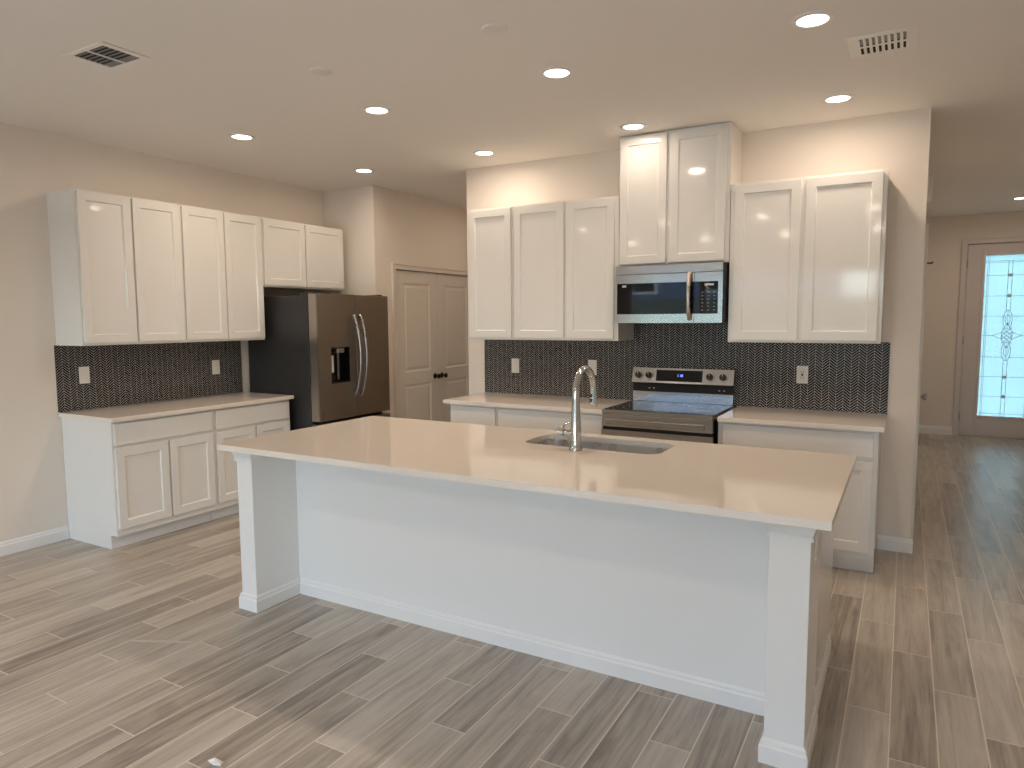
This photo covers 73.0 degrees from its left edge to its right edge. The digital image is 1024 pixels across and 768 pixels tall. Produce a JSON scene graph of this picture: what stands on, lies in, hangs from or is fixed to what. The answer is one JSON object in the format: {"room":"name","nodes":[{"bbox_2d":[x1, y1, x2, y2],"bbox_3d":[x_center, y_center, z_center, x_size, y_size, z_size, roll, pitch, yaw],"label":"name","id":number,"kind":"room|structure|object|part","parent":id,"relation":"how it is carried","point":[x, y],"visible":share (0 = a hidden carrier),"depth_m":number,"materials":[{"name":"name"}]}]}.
{"room":"kitchen","nodes":[
{"label":"kitchen","id":0,"kind":"room"},
{"bbox_2d":[0,123,324,541],"bbox_3d":[-4.149,-0.158,3.313,0.120,2.846,9.098,3,6,30],"label":"wall","id":1,"kind":"structure","parent":0,"point":[33,163],"depth_m":4.78,"materials":[{"name":"beige paint"}]},
{"bbox_2d":[0,525,69,556],"bbox_3d":[-4.729,1.324,2.275,0.014,0.095,6.240,3,6,30],"label":"baseboard","id":2,"kind":"structure","parent":1,"relation":"attached to","point":[11,546],"depth_m":4.77,"materials":[{"name":"white paint"}]},
{"bbox_2d":[46,188,184,345],"bbox_3d":[-2.860,-0.818,5.053,0.352,1.050,0.768,3,6,30],"label":"upper cabinet","id":3,"kind":"object","parent":1,"relation":"attached to","point":[116,261],"visible":1,"depth_m":4.85,"materials":[{"name":"white paint"}]},
{"bbox_3d":[-2.809,-0.798,4.806,0.019,1.020,0.366,3,6,30],"label":"door","id":4,"kind":"part","parent":3,"relation":"part of","materials":[{"name":"white paint"}]},
{"bbox_3d":[-2.620,-0.830,5.137,0.019,1.020,0.366,3,6,30],"label":"door","id":5,"kind":"part","parent":3,"relation":"part of","materials":[{"name":"white paint"}]},
{"bbox_2d":[54,341,242,412],"bbox_3d":[-2.816,-0.099,5.538,0.008,0.472,1.563,3,6,30],"label":"backsplash","id":6,"kind":"structure","parent":1,"relation":"attached to","point":[128,374],"depth_m":5.42,"materials":[{"name":"black tile"}]},
{"bbox_2d":[79,366,89,383],"bbox_3d":[-3.102,-0.065,5.020,0.009,0.122,0.074,3,6,30],"label":"wall outlet","id":7,"kind":"object","parent":6,"relation":"attached to","point":[84,374],"visible":1,"depth_m":5.01,"materials":[{"name":"white plastic"}]},
{"bbox_2d":[212,360,219,373],"bbox_3d":[-2.556,-0.146,5.976,0.009,0.122,0.074,3,6,30],"label":"wall outlet","id":8,"kind":"object","parent":6,"relation":"attached to","point":[215,363],"visible":1,"depth_m":5.97,"materials":[{"name":"white plastic"}]},
{"bbox_2d":[178,204,264,341],"bbox_3d":[-2.479,-0.883,5.719,0.352,1.050,0.766,3,6,30],"label":"upper cabinet","id":9,"kind":"object","parent":1,"relation":"attached to","point":[221,251],"visible":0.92,"depth_m":5.60,"materials":[{"name":"white paint"}]},
{"bbox_3d":[-2.428,-0.862,5.473,0.019,1.020,0.364,3,6,30],"label":"door","id":10,"kind":"part","parent":9,"relation":"part of","materials":[{"name":"white paint"}]},
{"bbox_3d":[-2.241,-0.894,5.801,0.019,1.020,0.366,3,6,30],"label":"door","id":11,"kind":"part","parent":9,"relation":"part of","materials":[{"name":"white paint"}]},
{"bbox_2d":[260,217,343,290],"bbox_3d":[-2.046,-1.184,6.460,0.352,0.592,0.988,3,6,30],"label":"upper cabinet","id":12,"kind":"object","parent":1,"relation":"attached to","point":[295,256],"visible":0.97,"depth_m":6.33,"materials":[{"name":"white paint"}]},
{"bbox_3d":[-2.023,-1.158,6.163,0.019,0.564,0.466,3,6,30],"label":"door","id":13,"kind":"part","parent":12,"relation":"part of","materials":[{"name":"white paint"}]},
{"bbox_3d":[-1.782,-1.198,6.586,0.019,0.564,0.484,3,6,30],"label":"door","id":14,"kind":"part","parent":12,"relation":"part of","materials":[{"name":"white paint"}]},
{"bbox_2d":[322,185,385,412],"bbox_3d":[-1.589,-0.516,7.004,0.665,2.846,0.120,3,6,30],"label":"wall","id":15,"kind":"structure","parent":0,"point":[357,211],"depth_m":6.81,"materials":[{"name":"beige paint"}]},
{"bbox_2d":[381,187,467,416],"bbox_3d":[-0.625,-0.628,8.142,0.120,2.846,2.822,3,6,30],"label":"wall","id":16,"kind":"structure","parent":0,"point":[416,230],"depth_m":7.28,"materials":[{"name":"beige paint"}]},
{"bbox_2d":[391,263,468,421],"bbox_3d":[-0.839,-0.226,7.728,0.184,2.124,1.582,3,6,30],"label":"door","id":17,"kind":"structure","parent":16,"relation":"in","point":[430,304],"depth_m":7.55,"materials":[{"name":"beige paint"}]},
{"bbox_3d":[-0.822,-0.089,7.658,0.074,0.064,0.064,3,6,30],"label":"knob","id":18,"kind":"part","parent":17,"relation":"part of","materials":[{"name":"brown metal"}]},
{"bbox_3d":[-0.759,-0.099,7.769,0.074,0.064,0.064,3,6,30],"label":"knob","id":19,"kind":"part","parent":17,"relation":"part of","materials":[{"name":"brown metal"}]},
{"bbox_2d":[0,433,1023,767],"bbox_3d":[0.271,1.225,4.066,7.175,0.100,14.540,3,6,30],"label":"floor","id":20,"kind":"structure","parent":0,"point":[925,669],"depth_m":3.03,"materials":[{"name":"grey wood"}]},
{"bbox_2d":[61,410,216,549],"bbox_3d":[-2.731,0.651,5.127,0.616,0.883,0.778,3,6,30],"label":"base cabinet","id":21,"kind":"object","parent":20,"relation":"on","point":[132,481],"visible":0.96,"depth_m":4.86,"materials":[{"name":"white paint"}]},
{"bbox_3d":[-2.563,0.697,4.822,0.019,0.554,0.379,3,6,30],"label":"door","id":22,"kind":"part","parent":21,"relation":"part of","materials":[{"name":"white paint"}]},
{"bbox_3d":[-2.473,0.311,4.949,0.019,0.146,0.752,3,6,30],"label":"drawer","id":23,"kind":"part","parent":21,"relation":"part of","materials":[{"name":"white paint"}]},
{"bbox_2d":[58,392,293,422],"bbox_3d":[-2.534,0.164,5.404,0.636,0.030,1.575,3,6,30],"label":"countertop","id":24,"kind":"structure","parent":21,"relation":"on","point":[113,414],"depth_m":5.19,"materials":[{"name":"white stone"}]},
{"bbox_3d":[-2.373,0.665,5.154,0.019,0.554,0.358,3,6,30],"label":"door","id":25,"kind":"part","parent":21,"relation":"part of","materials":[{"name":"white paint"}]},
{"bbox_2d":[129,640,193,642],"bbox_3d":[-1.714,1.251,3.362,0.350,0.001,0.026,0,5,2],"label":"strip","id":26,"kind":"object","parent":20,"relation":"on","point":[150,641],"visible":1,"depth_m":3.36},
{"bbox_2d":[208,758,222,765],"bbox_3d":[-1.044,1.325,2.436,0.062,0.017,0.026,3,6,30],"label":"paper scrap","id":27,"kind":"object","parent":20,"relation":"on","point":[214,761],"visible":1,"depth_m":2.42,"materials":[{"name":"white paper"}]},
{"bbox_2d":[211,399,289,519],"bbox_3d":[-2.350,0.586,5.795,0.616,0.883,0.758,3,6,30],"label":"base cabinet","id":28,"kind":"object","parent":20,"relation":"on","point":[230,424],"visible":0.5,"depth_m":5.47,"materials":[{"name":"white paint"}]},
{"bbox_3d":[-2.180,0.632,5.492,0.019,0.554,0.360,3,6,30],"label":"door","id":29,"kind":"part","parent":28,"relation":"part of","materials":[{"name":"white paint"}]},
{"bbox_3d":[-2.092,0.246,5.615,0.019,0.146,0.724,3,6,30],"label":"drawer","id":30,"kind":"part","parent":28,"relation":"part of","materials":[{"name":"white paint"}]},
{"bbox_3d":[-1.997,0.601,5.812,0.019,0.554,0.348,3,6,30],"label":"door","id":31,"kind":"part","parent":28,"relation":"part of","materials":[{"name":"white paint"}]},
{"bbox_2d":[248,292,389,430],"bbox_3d":[-1.732,0.068,6.436,0.962,1.790,0.916,3,6,30],"label":"refrigerator","id":32,"kind":"object","parent":20,"relation":"on","point":[330,352],"visible":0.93,"depth_m":6.06,"materials":[{"name":"grey metal"}]},
{"bbox_3d":[-1.555,-0.237,6.044,0.094,1.087,0.462,3,6,30],"label":"door","id":33,"kind":"part","parent":32,"relation":"part of","materials":[{"name":"silver metal"}]},
{"bbox_3d":[-1.530,-0.293,6.064,0.078,0.038,0.090,3,6,30],"label":"spout","id":34,"kind":"part","parent":32,"relation":"part of","materials":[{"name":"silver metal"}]},
{"bbox_3d":[-1.438,0.614,6.321,0.094,0.600,0.915,3,6,30],"label":"freezer drawer","id":35,"kind":"part","parent":32,"relation":"part of","materials":[{"name":"silver metal"}]},
{"bbox_3d":[-1.375,-0.256,6.166,0.102,0.734,0.025,3,6,30],"label":"handle","id":36,"kind":"part","parent":32,"relation":"part of","materials":[{"name":"silver metal"}]},
{"bbox_3d":[-1.335,-0.263,6.235,0.102,0.734,0.025,3,6,30],"label":"handle","id":37,"kind":"part","parent":32,"relation":"part of","materials":[{"name":"silver metal"}]},
{"bbox_3d":[-1.326,-0.276,6.444,0.094,1.087,0.443,3,6,30],"label":"door","id":38,"kind":"part","parent":32,"relation":"part of","materials":[{"name":"silver metal"}]},
{"bbox_2d":[450,404,497,425],"bbox_3d":[-0.160,0.578,5.743,0.438,0.883,0.616,3,6,30],"label":"base cabinet","id":39,"kind":"object","parent":20,"relation":"on","point":[470,414],"visible":0.12,"depth_m":5.43,"materials":[{"name":"white paint"}]},
{"bbox_2d":[232,452,833,767],"bbox_3d":[0.025,0.788,3.477,2.866,0.884,1.094,3,6,30],"label":"kitchen island","id":40,"kind":"object","parent":20,"relation":"on","point":[734,613],"visible":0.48,"depth_m":3.09,"materials":[{"name":"white paint"}]},
{"bbox_3d":[-1.347,0.362,3.773,0.154,0.073,0.321,3,6,30],"label":"crown trim","id":41,"kind":"part","parent":40,"relation":"part of","materials":[{"name":"white paint"}]},
{"bbox_3d":[-1.337,0.763,3.824,0.114,0.884,0.312,3,6,30],"label":"post","id":42,"kind":"part","parent":40,"relation":"part of","materials":[{"name":"white paint"}]},
{"bbox_3d":[-1.341,1.161,3.850,0.142,0.088,0.315,3,6,30],"label":"trim","id":43,"kind":"part","parent":40,"relation":"part of","materials":[{"name":"white paint"}]},
{"bbox_3d":[-0.095,1.203,3.317,2.551,0.088,0.014,3,6,30],"label":"trim","id":44,"kind":"part","parent":40,"relation":"part of","materials":[{"name":"white paint"}]},
{"bbox_3d":[-0.092,0.806,3.291,2.580,0.884,0.010,3,6,30],"label":"panel","id":45,"kind":"part","parent":40,"relation":"part of","materials":[{"name":"white paint"}]},
{"bbox_2d":[217,416,855,530],"bbox_3d":[0.031,0.336,3.394,2.907,0.030,1.204,3,6,30],"label":"island countertop","id":46,"kind":"structure","parent":40,"relation":"on","point":[805,489],"depth_m":3.04,"materials":[{"name":"white stone"}]},
{"bbox_2d":[557,365,596,450],"bbox_3d":[0.333,0.110,3.445,0.127,0.406,0.268,3,6,30],"label":"kitchen faucet","id":47,"kind":"object","parent":46,"relation":"on","point":[574,433],"visible":1,"depth_m":3.34,"materials":[{"name":"silver metal"}]},
{"bbox_2d":[534,439,667,453],"bbox_3d":[0.444,0.432,3.561,0.760,0.198,0.360,3,6,30],"label":"sink","id":48,"kind":"object","parent":46,"relation":"in","point":[555,442],"visible":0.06,"depth_m":3.70,"materials":[{"name":"silver metal"}]},
{"bbox_3d":[1.009,1.270,2.518,0.160,0.088,0.315,3,6,30],"label":"trim","id":49,"kind":"part","parent":40,"relation":"part of","materials":[{"name":"white paint"}]},
{"bbox_3d":[1.003,0.472,2.441,0.172,0.073,0.321,3,6,30],"label":"crown trim","id":50,"kind":"part","parent":40,"relation":"part of","materials":[{"name":"white paint"}]},
{"bbox_3d":[1.012,0.873,2.492,0.132,0.884,0.312,3,6,30],"label":"post","id":51,"kind":"part","parent":40,"relation":"part of","materials":[{"name":"white paint"}]},
{"bbox_2d":[815,531,819,560],"bbox_3d":[1.070,0.550,2.423,0.009,0.122,0.074,3,6,30],"label":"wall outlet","id":52,"kind":"object","parent":40,"relation":"attached to","point":[817,539],"visible":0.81,"depth_m":2.40,"materials":[{"name":"white plastic"}]},
{"bbox_3d":[1.309,1.231,2.921,0.014,0.088,0.661,3,6,30],"label":"trim","id":53,"kind":"part","parent":40,"relation":"part of","materials":[{"name":"white paint"}]},
{"bbox_2d":[498,407,602,433],"bbox_3d":[0.421,0.605,5.413,0.894,0.883,0.616,3,6,30],"label":"base cabinet","id":54,"kind":"object","parent":20,"relation":"on","point":[591,423],"visible":0.09,"depth_m":5.13,"materials":[{"name":"white paint"}]},
{"bbox_2d":[443,392,630,413],"bbox_3d":[0.205,0.142,5.470,1.378,0.030,0.642,3,6,30],"label":"countertop","id":55,"kind":"structure","parent":54,"relation":"on","point":[522,401],"depth_m":5.38,"materials":[{"name":"white stone"}]},
{"bbox_2d":[601,367,735,443],"bbox_3d":[1.109,0.497,4.928,0.764,1.180,0.738,3,6,30],"label":"range","id":56,"kind":"object","parent":20,"relation":"on","point":[664,419],"visible":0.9,"depth_m":4.97,"materials":[{"name":"silver metal"}]},
{"bbox_3d":[0.966,-0.073,5.296,0.064,0.064,0.038,3,-8,30],"label":"knob","id":57,"kind":"part","parent":56,"relation":"part of","materials":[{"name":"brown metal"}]},
{"bbox_3d":[1.038,-0.070,5.255,0.064,0.064,0.038,3,-8,30],"label":"knob","id":58,"kind":"part","parent":56,"relation":"part of","materials":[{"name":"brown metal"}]},
{"bbox_3d":[0.969,0.611,4.691,0.764,0.570,0.045,3,6,30],"label":"oven door","id":59,"kind":"part","parent":56,"relation":"part of","materials":[{"name":"silver metal"}]},
{"bbox_2d":[602,400,732,419],"bbox_3d":[1.111,0.182,4.907,0.764,0.032,0.620,3,6,30],"label":"cooktop","id":60,"kind":"object","parent":56,"relation":"in","point":[633,409],"depth_m":4.80,"materials":[{"name":"black glass"}]},
{"bbox_3d":[1.245,-0.060,5.159,0.348,0.082,0.023,3,6,30],"label":"display glass","id":61,"kind":"part","parent":56,"relation":"part of","materials":[{"name":"black glass"}]},
{"bbox_3d":[1.270,-0.060,5.167,0.764,0.116,0.065,3,6,30],"label":"control panel","id":62,"kind":"part","parent":56,"relation":"part of","materials":[{"name":"silver metal"}]},
{"bbox_3d":[1.436,-0.051,5.030,0.064,0.064,0.038,3,-8,30],"label":"knob","id":63,"kind":"part","parent":56,"relation":"part of","materials":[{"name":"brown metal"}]},
{"bbox_3d":[1.517,-0.048,4.983,0.064,0.064,0.038,3,-8,30],"label":"knob","id":64,"kind":"part","parent":56,"relation":"part of","materials":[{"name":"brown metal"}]},
{"bbox_2d":[718,422,881,572],"bbox_3d":[1.895,0.674,4.578,0.929,0.883,0.616,3,6,30],"label":"base cabinet","id":65,"kind":"object","parent":20,"relation":"on","point":[856,522],"visible":0.32,"depth_m":4.18,"materials":[{"name":"white paint"}]},
{"bbox_3d":[1.750,0.347,4.284,0.869,0.146,0.019,3,6,30],"label":"drawer","id":66,"kind":"part","parent":65,"relation":"part of","materials":[{"name":"white paint"}]},
{"bbox_2d":[717,406,887,432],"bbox_3d":[1.898,0.221,4.511,0.954,0.030,0.642,3,6,30],"label":"countertop","id":67,"kind":"structure","parent":65,"relation":"on","point":[869,422],"depth_m":4.39,"materials":[{"name":"white stone"}]},
{"bbox_3d":[1.941,0.727,4.212,0.435,0.554,0.019,3,6,30],"label":"door","id":68,"kind":"part","parent":65,"relation":"part of","materials":[{"name":"white paint"}]},
{"bbox_2d":[0,0,1023,217],"bbox_3d":[0.254,-1.712,3.793,7.175,0.131,14.540,3,6,30],"label":"ceiling","id":69,"kind":"structure","parent":0,"point":[453,90],"depth_m":3.77,"materials":[{"name":"white paint"}]},
{"bbox_2d":[63,41,150,70],"bbox_3d":[-1.984,-1.603,3.391,0.330,0.008,0.245,3,6,30],"label":"ceiling vent","id":70,"kind":"object","parent":69,"relation":"in","point":[101,54],"visible":1,"depth_m":3.38,"materials":[{"name":"white metal"}]},
{"bbox_2d":[228,133,255,139],"bbox_3d":[-1.906,-1.743,4.881,0.184,0.007,0.184,3,6,30],"label":"recessed light","id":71,"kind":"object","parent":69,"relation":"in","point":[238,136],"visible":1,"depth_m":4.87,"materials":[{"name":"white paint"}]},
{"bbox_2d":[353,168,374,172],"bbox_3d":[-1.286,-1.851,6.005,0.184,0.007,0.184,3,6,30],"label":"recessed light","id":72,"kind":"object","parent":69,"relation":"in","point":[359,170],"visible":1,"depth_m":5.99,"materials":[{"name":"white paint"}]},
{"bbox_2d":[362,105,391,114],"bbox_3d":[-0.837,-1.693,4.281,0.184,0.007,0.184,3,6,30],"label":"recessed light","id":73,"kind":"object","parent":69,"relation":"in","point":[371,109],"visible":1,"depth_m":4.26,"materials":[{"name":"white paint"}]},
{"bbox_2d":[473,150,495,155],"bbox_3d":[-0.215,-1.801,5.398,0.184,0.007,0.184,3,6,30],"label":"recessed light","id":74,"kind":"object","parent":69,"relation":"in","point":[478,152],"visible":1,"depth_m":5.38,"materials":[{"name":"white paint"}]},
{"bbox_2d":[539,66,573,78],"bbox_3d":[0.236,-1.641,3.650,0.184,0.007,0.184,3,6,30],"label":"recessed light","id":75,"kind":"object","parent":69,"relation":"in","point":[553,72],"visible":1,"depth_m":3.64,"materials":[{"name":"white paint"}]},
{"bbox_2d":[620,122,646,130],"bbox_3d":[0.821,-1.740,4.680,0.184,0.007,0.184,3,6,30],"label":"recessed light","id":76,"kind":"object","parent":69,"relation":"in","point":[634,125],"visible":1,"depth_m":4.67,"materials":[{"name":"white paint"}]},
{"bbox_2d":[790,10,835,28],"bbox_3d":[1.312,-1.589,3.021,0.184,0.007,0.184,3,6,30],"label":"recessed light","id":77,"kind":"object","parent":69,"relation":"in","point":[816,18],"visible":1,"depth_m":3.01,"materials":[{"name":"white paint"}]},
{"bbox_2d":[821,93,854,103],"bbox_3d":[1.937,-1.694,4.110,0.184,0.007,0.184,3,6,30],"label":"recessed light","id":78,"kind":"object","parent":69,"relation":"in","point":[842,97],"visible":1,"depth_m":4.10,"materials":[{"name":"white paint"}]},
{"bbox_2d":[846,25,919,59],"bbox_3d":[1.760,-1.614,3.282,0.295,0.009,0.310,3,6,30],"label":"ceiling vent","id":79,"kind":"object","parent":69,"relation":"in","point":[904,38],"visible":1,"depth_m":3.27,"materials":[{"name":"white metal"}]},
{"bbox_2d":[1011,196,1023,199],"bbox_3d":[5.588,-2.039,7.590,0.184,0.007,0.184,3,6,30],"label":"recessed light","id":80,"kind":"object","parent":69,"relation":"in","point":[1015,198],"visible":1,"depth_m":7.61,"materials":[{"name":"white paint"}]},
{"bbox_2d":[466,108,930,538],"bbox_3d":[1.144,-0.377,5.335,3.455,2.846,0.120,3,6,30],"label":"wall","id":81,"kind":"structure","parent":0,"point":[897,142],"depth_m":4.56,"materials":[{"name":"beige paint"}]},
{"bbox_2d":[468,206,513,339],"bbox_3d":[-0.098,-0.897,5.721,0.423,1.050,0.352,3,6,30],"label":"upper cabinet","id":82,"kind":"object","parent":81,"relation":"attached to","point":[490,230],"visible":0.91,"depth_m":5.57,"materials":[{"name":"white paint"}]},
{"bbox_2d":[513,196,633,340],"bbox_3d":[0.472,-0.870,5.398,0.882,1.050,0.352,3,6,30],"label":"upper cabinet","id":83,"kind":"object","parent":81,"relation":"attached to","point":[566,253],"visible":0.98,"depth_m":5.23,"materials":[{"name":"white paint"}]},
{"bbox_3d":[0.206,-0.867,5.358,0.432,1.020,0.019,3,6,30],"label":"door","id":84,"kind":"part","parent":83,"relation":"part of","materials":[{"name":"white paint"}]},
{"bbox_3d":[0.580,-0.850,5.145,0.382,1.020,0.019,3,6,30],"label":"door","id":85,"kind":"part","parent":83,"relation":"part of","materials":[{"name":"white paint"}]},
{"bbox_2d":[619,122,741,265],"bbox_3d":[1.195,-1.306,4.942,0.780,0.918,0.352,3,6,30],"label":"upper cabinet","id":86,"kind":"object","parent":81,"relation":"attached to","point":[675,185],"visible":0.92,"depth_m":4.78,"materials":[{"name":"white paint"}]},
{"bbox_3d":[0.928,-1.301,4.903,0.340,0.889,0.019,3,6,30],"label":"door","id":87,"kind":"part","parent":86,"relation":"part of","materials":[{"name":"white paint"}]},
{"bbox_2d":[615,262,728,322],"bbox_3d":[1.166,-0.639,4.952,0.772,0.408,0.460,3,6,30],"label":"microwave","id":88,"kind":"object","parent":86,"relation":"attached to","point":[686,292],"visible":0.96,"depth_m":4.79,"materials":[{"name":"silver metal"}]},
{"bbox_3d":[1.001,-0.601,4.870,0.568,0.341,0.034,3,6,30],"label":"door","id":89,"kind":"part","parent":88,"relation":"part of","materials":[{"name":"black glass"}]},
{"bbox_3d":[1.006,-0.601,4.866,0.554,0.218,0.028,3,6,30],"label":"door glass","id":90,"kind":"part","parent":88,"relation":"part of","materials":[{"name":"black glass"}]},
{"bbox_3d":[1.202,-0.597,4.704,0.027,0.330,0.060,3,6,30],"label":"handle","id":91,"kind":"part","parent":88,"relation":"part of","materials":[{"name":"silver metal"}]},
{"bbox_3d":[1.333,-0.586,4.682,0.188,0.341,0.034,3,6,30],"label":"control panel","id":92,"kind":"part","parent":88,"relation":"part of","materials":[{"name":"silver metal"}]},
{"bbox_3d":[1.262,-1.285,4.714,0.378,0.889,0.019,3,6,30],"label":"door","id":93,"kind":"part","parent":86,"relation":"part of","materials":[{"name":"white paint"}]},
{"bbox_2d":[484,323,890,413],"bbox_3d":[1.115,-0.347,5.280,3.117,1.075,0.008,3,6,30],"label":"backsplash","id":94,"kind":"structure","parent":81,"relation":"attached to","point":[842,377],"depth_m":5.09,"materials":[{"name":"black tile"}]},
{"bbox_2d":[512,358,518,372],"bbox_3d":[0.028,-0.157,5.909,0.074,0.122,0.009,3,6,30],"label":"wall outlet","id":95,"kind":"object","parent":94,"relation":"attached to","point":[515,362],"visible":1,"depth_m":5.91,"materials":[{"name":"white plastic"}]},
{"bbox_2d":[588,360,596,374],"bbox_3d":[0.645,-0.132,5.559,0.074,0.122,0.009,3,6,30],"label":"wall outlet","id":96,"kind":"object","parent":94,"relation":"attached to","point":[592,364],"visible":0.73,"depth_m":5.55,"materials":[{"name":"white plastic"}]},
{"bbox_2d":[796,366,807,383],"bbox_3d":[2.008,-0.064,4.786,0.074,0.122,0.010,3,6,30],"label":"wall outlet","id":97,"kind":"object","parent":94,"relation":"attached to","point":[802,371],"visible":1,"depth_m":4.78,"materials":[{"name":"white plastic"}]},
{"bbox_2d":[799,370,804,379],"bbox_3d":[2.007,-0.064,4.784,0.034,0.068,0.003,3,6,30],"label":"receptacle","id":98,"kind":"object","parent":97,"relation":"attached to","point":[801,372],"depth_m":4.78,"materials":[{"name":"white plastic"}]},
{"bbox_2d":[728,169,889,343],"bbox_3d":[1.940,-0.802,4.566,0.920,1.050,0.352,3,6,30],"label":"upper cabinet","id":99,"kind":"object","parent":81,"relation":"attached to","point":[807,264],"visible":1,"depth_m":4.40,"materials":[{"name":"white paint"}]},
{"bbox_3d":[1.663,-0.799,4.532,0.408,1.020,0.019,3,6,30],"label":"door","id":100,"kind":"part","parent":99,"relation":"part of","materials":[{"name":"white paint"}]},
{"bbox_3d":[2.052,-0.781,4.311,0.428,1.020,0.019,3,6,30],"label":"door","id":101,"kind":"part","parent":99,"relation":"part of","materials":[{"name":"white paint"}]},
{"bbox_2d":[877,535,912,553],"bbox_3d":[2.543,1.064,4.597,0.205,0.095,0.014,3,6,30],"label":"baseboard","id":102,"kind":"structure","parent":81,"relation":"attached to","point":[897,544],"depth_m":4.59,"materials":[{"name":"white paint"}]},
{"bbox_2d":[919,211,1023,426],"bbox_3d":[6.114,-0.736,8.872,1.912,2.846,0.120,3,6,30],"label":"wall","id":103,"kind":"structure","parent":0,"point":[946,234],"depth_m":9.04,"materials":[{"name":"beige paint"}]},
{"bbox_2d":[919,425,951,434],"bbox_3d":[5.578,0.608,9.230,0.496,0.110,0.014,3,6,30],"label":"baseboard","id":104,"kind":"structure","parent":103,"relation":"attached to","point":[929,429],"depth_m":9.19,"materials":[{"name":"white paint"}]},
{"bbox_2d":[952,236,1023,439],"bbox_3d":[6.261,-0.572,8.767,1.052,2.536,0.183,3,6,30],"label":"door","id":105,"kind":"structure","parent":103,"relation":"in","point":[989,368],"depth_m":8.84,"materials":[{"name":"white glass"}]},
{"bbox_3d":[6.266,-0.604,8.765,0.600,2.118,0.060,3,6,30],"label":"glass frame","id":106,"kind":"part","parent":105,"relation":"part of","materials":[{"name":"grey paint"}]},
{"bbox_3d":[6.265,-0.604,8.764,0.532,2.050,0.006,3,6,30],"label":"glass pane","id":107,"kind":"part","parent":105,"relation":"part of","materials":[{"name":"clear glass"}]},
{"bbox_3d":[3.964,-0.541,6.913,0.120,2.846,5.427,3,6,30],"label":"wall","id":108,"kind":"structure","parent":0,"visible":0},
{"bbox_2d":[911,224,928,535],"bbox_3d":[3.027,-0.027,5.098,0.080,2.170,0.900,3,6,30],"label":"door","id":109,"kind":"structure","parent":108,"relation":"in","point":[924,396],"depth_m":4.72,"materials":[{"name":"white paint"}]},
{"bbox_3d":[3.061,0.094,5.160,0.072,0.064,0.064,3,6,30],"label":"knob","id":110,"kind":"part","parent":109,"relation":"part of","materials":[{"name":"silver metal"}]},
{"bbox_2d":[927,173,932,204],"bbox_3d":[3.574,-1.671,5.945,0.065,0.240,0.160,3,6,30],"label":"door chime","id":111,"kind":"object","parent":108,"relation":"attached to","point":[930,176],"visible":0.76,"depth_m":5.87,"materials":[{"name":"white plastic"}]}
]}

